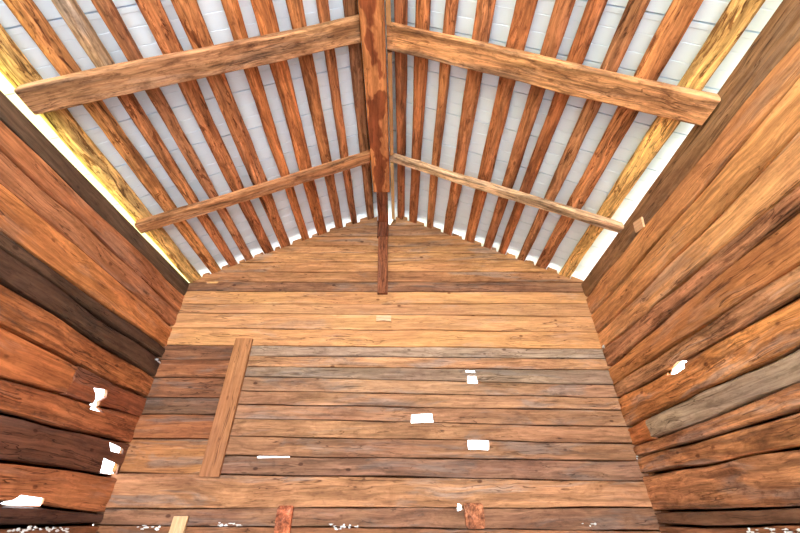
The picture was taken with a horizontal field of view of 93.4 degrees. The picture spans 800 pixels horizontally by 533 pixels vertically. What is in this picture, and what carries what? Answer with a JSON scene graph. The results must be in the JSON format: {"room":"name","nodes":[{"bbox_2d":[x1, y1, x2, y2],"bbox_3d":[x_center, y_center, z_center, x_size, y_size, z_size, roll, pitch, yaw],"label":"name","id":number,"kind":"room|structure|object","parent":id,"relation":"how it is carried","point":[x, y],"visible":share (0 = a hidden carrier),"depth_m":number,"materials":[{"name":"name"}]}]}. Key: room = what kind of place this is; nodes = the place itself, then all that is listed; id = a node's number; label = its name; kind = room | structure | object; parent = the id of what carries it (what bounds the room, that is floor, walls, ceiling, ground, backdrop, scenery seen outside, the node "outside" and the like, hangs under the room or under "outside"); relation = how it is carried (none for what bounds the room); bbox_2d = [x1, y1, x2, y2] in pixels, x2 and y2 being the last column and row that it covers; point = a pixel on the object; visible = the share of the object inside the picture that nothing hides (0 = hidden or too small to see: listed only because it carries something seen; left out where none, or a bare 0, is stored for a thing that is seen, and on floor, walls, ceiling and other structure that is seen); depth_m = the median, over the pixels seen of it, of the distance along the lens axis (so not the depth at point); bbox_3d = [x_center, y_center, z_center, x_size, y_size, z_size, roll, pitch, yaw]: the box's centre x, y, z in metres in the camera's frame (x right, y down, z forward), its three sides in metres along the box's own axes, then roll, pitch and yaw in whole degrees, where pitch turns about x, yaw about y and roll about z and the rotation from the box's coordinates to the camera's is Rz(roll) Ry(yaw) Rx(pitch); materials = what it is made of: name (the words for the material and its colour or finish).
{"room":"farm building","nodes":[
{"label":"farm building","id":0,"kind":"room"},
{"bbox_2d":[0,120,183,532],"bbox_3d":[-2.666,0.258,0.987,0.116,3.913,6.080,0,-34,0],"label":"wall","id":1,"kind":"structure","parent":0,"point":[82,310],"depth_m":2.95,"materials":[{"name":"brown wood"}]},
{"bbox_2d":[0,91,188,295],"bbox_3d":[-2.667,-1.350,2.185,0.085,0.304,6.240,0,-34,0],"label":"wall plate","id":2,"kind":"object","parent":1,"relation":"on","point":[11,116],"visible":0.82,"depth_m":3.12,"materials":[{"name":"brown wood"}]},
{"bbox_2d":[93,216,664,532],"bbox_3d":[-0.184,1.442,3.888,5.040,5.242,0.066,0,-34,0],"label":"wall","id":3,"kind":"structure","parent":0,"point":[330,390],"depth_m":3.89,"materials":[{"name":"brown wood"}]},
{"bbox_2d":[198,338,252,476],"bbox_3d":[-1.760,1.382,3.874,0.190,1.368,0.036,0,-34,0],"label":"plank","id":4,"kind":"object","parent":3,"relation":"attached to","point":[218,440],"visible":1,"depth_m":3.80,"materials":[{"name":"brown wood"}]},
{"bbox_2d":[274,506,293,532],"bbox_3d":[-1.015,2.221,3.297,0.140,0.220,0.039,0,-34,0],"label":"log","id":5,"kind":"object","parent":3,"relation":"attached to","point":[284,515],"visible":1,"depth_m":3.29,"materials":[{"name":"brown wood"}]},
{"bbox_2d":[358,0,389,221],"bbox_3d":[-0.232,-2.294,2.841,0.217,0.116,6.256,0,-34,0],"label":"ridge beam","id":6,"kind":"structure","parent":3,"relation":"on","point":[371,12],"depth_m":3.64,"materials":[{"name":"brown wood"}]},
{"bbox_2d":[14,14,360,114],"bbox_3d":[-1.479,-1.608,2.951,2.271,1.151,0.207,0,-34,0],"label":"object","id":7,"kind":"structure","parent":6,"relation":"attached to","point":[118,79],"depth_m":2.87,"materials":[{"name":"brown wood"}]},
{"bbox_2d":[135,150,370,233],"bbox_3d":[-1.479,-0.837,4.081,2.271,1.147,0.146,0,-34,0],"label":"rafter","id":8,"kind":"object","parent":6,"relation":"attached to","point":[179,214],"visible":0.98,"depth_m":4.01,"materials":[{"name":"brown wood"}]},
{"bbox_2d":[386,0,390,24],"bbox_3d":[-0.098,-3.104,1.768,0.042,0.072,3.570,0,-34,0],"label":"batten","id":9,"kind":"object","parent":6,"relation":"attached to","point":[388,2],"visible":1,"depth_m":3.14,"materials":[{"name":"brown wood"}]},
{"bbox_2d":[387,50,393,154],"bbox_3d":[-0.095,-1.638,3.909,0.041,0.072,1.136,0,-34,0],"label":"batten","id":10,"kind":"object","parent":6,"relation":"attached to","point":[389,53],"visible":0.98,"depth_m":3.79,"materials":[{"name":"brown wood"}]},
{"bbox_2d":[390,162,394,219],"bbox_3d":[-0.095,-0.965,4.893,0.041,0.072,0.984,0,-34,0],"label":"batten","id":11,"kind":"object","parent":6,"relation":"attached to","point":[391,163],"visible":0.98,"depth_m":4.80,"materials":[{"name":"brown wood"}]},
{"bbox_2d":[390,153,623,232],"bbox_3d":[1.058,-0.839,4.130,2.349,1.175,0.117,0,-34,0],"label":"rafter","id":12,"kind":"object","parent":6,"relation":"attached to","point":[511,194],"visible":0.99,"depth_m":4.06,"materials":[{"name":"brown wood"}]},
{"bbox_2d":[386,22,720,125],"bbox_3d":[1.058,-1.585,3.036,2.349,1.180,0.232,0,-34,0],"label":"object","id":13,"kind":"structure","parent":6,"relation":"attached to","point":[683,104],"depth_m":2.96,"materials":[{"name":"brown wood"}]},
{"bbox_2d":[377,222,388,294],"bbox_3d":[-0.229,-0.126,4.920,0.158,1.128,0.080,0,-34,0],"label":"post","id":14,"kind":"object","parent":3,"relation":"attached to","point":[383,227],"visible":1,"depth_m":4.87,"materials":[{"name":"brown wood"}]},
{"bbox_2d":[376,315,390,321],"bbox_3d":[-0.190,0.609,4.401,0.172,0.069,0.029,0,-34,0],"label":"wood block","id":15,"kind":"object","parent":3,"relation":"attached to","point":[379,318],"visible":1,"depth_m":4.39,"materials":[{"name":"beige wood"}]},
{"bbox_2d":[463,503,484,528],"bbox_3d":[0.654,2.193,3.317,0.170,0.192,0.039,0,-34,0],"label":"log","id":16,"kind":"object","parent":3,"relation":"attached to","point":[474,512],"visible":1,"depth_m":3.30,"materials":[{"name":"brown wood"}]},
{"bbox_2d":[0,0,782,283],"bbox_3d":[-0.164,-1.700,2.800,6.220,1.723,8.064,0,-34,0],"label":"ceiling","id":17,"kind":"structure","parent":0,"point":[709,12],"depth_m":3.54,"materials":[{"name":"white tile"}]},
{"bbox_2d":[51,0,114,67],"bbox_3d":[-2.180,-2.475,1.350,0.144,0.127,3.592,0,-34,0],"label":"rafter","id":18,"kind":"object","parent":17,"relation":"attached to","point":[70,11],"visible":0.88,"depth_m":2.57,"materials":[{"name":"brown wood"}]},
{"bbox_2d":[0,24,201,282],"bbox_3d":[-2.620,-1.528,2.326,0.206,0.147,6.272,0,-34,0],"label":"rafter","id":19,"kind":"object","parent":17,"relation":"attached to","point":[15,67],"visible":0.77,"depth_m":3.13,"materials":[{"name":"brown wood"}]},
{"bbox_2d":[3,0,220,272],"bbox_3d":[-2.388,-1.629,2.395,0.165,0.134,6.272,0,-34,0],"label":"rafter","id":20,"kind":"object","parent":17,"relation":"attached to","point":[26,12],"visible":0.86,"depth_m":3.01,"materials":[{"name":"brown wood"}]},
{"bbox_2d":[91,0,252,260],"bbox_3d":[-1.997,-1.797,2.510,0.137,0.125,6.272,0,-34,0],"label":"rafter","id":21,"kind":"object","parent":17,"relation":"attached to","point":[106,9],"visible":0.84,"depth_m":3.21,"materials":[{"name":"brown wood"}]},
{"bbox_2d":[117,93,237,266],"bbox_3d":[-2.181,-0.702,3.942,0.132,0.119,2.672,0,-34,0],"label":"rafter","id":22,"kind":"object","parent":17,"relation":"attached to","point":[129,102],"visible":0.78,"depth_m":3.50,"materials":[{"name":"brown wood"}]},
{"bbox_2d":[135,0,273,253],"bbox_3d":[-1.766,-1.892,2.575,0.175,0.134,6.272,0,-34,0],"label":"rafter","id":23,"kind":"object","parent":17,"relation":"attached to","point":[153,12],"visible":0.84,"depth_m":3.31,"materials":[{"name":"brown wood"}]},
{"bbox_2d":[171,0,290,247],"bbox_3d":[-1.546,-1.975,2.632,0.189,0.142,6.272,0,-34,0],"label":"rafter","id":24,"kind":"object","parent":17,"relation":"attached to","point":[189,13],"visible":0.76,"depth_m":3.41,"materials":[{"name":"brown wood"}]},
{"bbox_2d":[221,0,308,239],"bbox_3d":[-1.288,-2.078,2.702,0.140,0.125,6.272,0,-34,0],"label":"rafter","id":25,"kind":"object","parent":17,"relation":"attached to","point":[231,8],"visible":0.84,"depth_m":3.52,"materials":[{"name":"brown wood"}]},
{"bbox_2d":[250,0,326,234],"bbox_3d":[-1.067,-2.160,2.759,0.179,0.136,6.272,0,-34,0],"label":"rafter","id":26,"kind":"object","parent":17,"relation":"attached to","point":[264,11],"visible":0.82,"depth_m":3.61,"materials":[{"name":"brown wood"}]},
{"bbox_2d":[286,0,342,229],"bbox_3d":[-0.845,-2.240,2.813,0.149,0.128,6.272,0,-34,0],"label":"rafter","id":27,"kind":"object","parent":17,"relation":"attached to","point":[295,8],"visible":0.81,"depth_m":3.70,"materials":[{"name":"brown wood"}]},
{"bbox_2d":[316,0,356,223],"bbox_3d":[-0.640,-2.313,2.864,0.123,0.118,6.272,0,-34,0],"label":"rafter","id":28,"kind":"object","parent":17,"relation":"attached to","point":[323,10],"visible":0.83,"depth_m":3.80,"materials":[{"name":"brown wood"}]},
{"bbox_2d":[342,0,373,219],"bbox_3d":[-0.413,-2.390,2.916,0.142,0.123,6.272,0,-34,0],"label":"rafter","id":29,"kind":"object","parent":17,"relation":"attached to","point":[350,7],"visible":0.84,"depth_m":3.87,"materials":[{"name":"brown wood"}]},
{"bbox_2d":[394,0,407,218],"bbox_3d":[0.010,-2.397,2.921,0.132,0.121,6.272,0,-34,0],"label":"rafter","id":30,"kind":"object","parent":17,"relation":"attached to","point":[400,6],"visible":0.83,"depth_m":3.88,"materials":[{"name":"brown wood"}]},
{"bbox_2d":[409,0,430,223],"bbox_3d":[0.188,-2.333,2.877,0.147,0.128,6.272,0,-34,0],"label":"rafter","id":31,"kind":"object","parent":17,"relation":"attached to","point":[423,7],"visible":0.83,"depth_m":3.81,"materials":[{"name":"brown wood"}]},
{"bbox_2d":[427,0,458,228],"bbox_3d":[0.417,-2.249,2.820,0.127,0.119,6.272,0,-34,0],"label":"rafter","id":32,"kind":"object","parent":17,"relation":"attached to","point":[451,6],"visible":0.83,"depth_m":3.74,"materials":[{"name":"brown wood"}]},
{"bbox_2d":[443,0,495,235],"bbox_3d":[0.662,-2.157,2.757,0.170,0.134,6.272,0,-34,0],"label":"rafter","id":33,"kind":"object","parent":17,"relation":"attached to","point":[485,9],"visible":0.82,"depth_m":3.63,"materials":[{"name":"brown wood"}]},
{"bbox_2d":[465,0,537,242],"bbox_3d":[0.950,-2.049,2.683,0.183,0.136,6.272,0,-34,0],"label":"rafter","id":34,"kind":"object","parent":17,"relation":"attached to","point":[524,10],"visible":0.82,"depth_m":3.52,"materials":[{"name":"brown wood"}]},
{"bbox_2d":[483,0,575,248],"bbox_3d":[1.189,-1.956,2.619,0.151,0.128,6.272,0,-34,0],"label":"rafter","id":35,"kind":"object","parent":17,"relation":"attached to","point":[562,9],"visible":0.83,"depth_m":3.40,"materials":[{"name":"brown wood"}]},
{"bbox_2d":[498,0,607,254],"bbox_3d":[1.370,-1.884,2.570,0.152,0.130,6.272,0,-34,0],"label":"rafter","id":36,"kind":"object","parent":17,"relation":"attached to","point":[594,9],"visible":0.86,"depth_m":3.31,"materials":[{"name":"brown wood"}]},
{"bbox_2d":[517,0,650,260],"bbox_3d":[1.605,-1.791,2.506,0.143,0.124,6.272,0,-34,0],"label":"rafter","id":37,"kind":"object","parent":17,"relation":"attached to","point":[634,11],"visible":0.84,"depth_m":3.19,"materials":[{"name":"brown wood"}]},
{"bbox_2d":[535,0,703,268],"bbox_3d":[1.849,-1.692,2.438,0.184,0.137,6.272,0,-34,0],"label":"rafter","id":38,"kind":"object","parent":17,"relation":"attached to","point":[679,15],"visible":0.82,"depth_m":3.07,"materials":[{"name":"brown wood"}]},
{"bbox_2d":[559,0,765,277],"bbox_3d":[2.118,-1.582,2.363,0.185,0.140,6.272,0,-34,0],"label":"rafter","id":39,"kind":"object","parent":17,"relation":"attached to","point":[738,14],"visible":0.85,"depth_m":2.94,"materials":[{"name":"brown wood"}]},
{"bbox_2d":[586,39,799,532],"bbox_3d":[2.298,0.264,0.983,0.116,3.900,6.080,0,-34,0],"label":"wall","id":40,"kind":"structure","parent":0,"point":[711,281],"depth_m":2.65,"materials":[{"name":"brown wood"}]},
{"bbox_2d":[581,0,799,296],"bbox_3d":[2.299,-1.415,2.229,0.085,0.294,6.240,0,-34,0],"label":"wall plate","id":41,"kind":"object","parent":40,"relation":"on","point":[781,32],"visible":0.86,"depth_m":2.66,"materials":[{"name":"brown wood"}]},
{"bbox_2d":[633,217,644,232],"bbox_3d":[2.244,-0.392,3.541,0.020,0.134,0.147,0,-34,0],"label":"wood block","id":42,"kind":"object","parent":41,"relation":"attached to","point":[638,224],"visible":1,"depth_m":3.53,"materials":[{"name":"brown wood"}]},
{"bbox_3d":[-0.184,1.931,-0.100,5.200,0.100,6.176,0,-34,0],"label":"floor","id":43,"kind":"structure","parent":0,"visible":0},
{"bbox_2d":[169,516,188,532],"bbox_3d":[-1.920,2.845,2.798,0.125,1.658,0.136,0,-34,0],"label":"leaning board","id":44,"kind":"object","parent":43,"relation":"on","point":[178,525],"visible":1,"depth_m":3.26,"materials":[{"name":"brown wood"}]}
]}

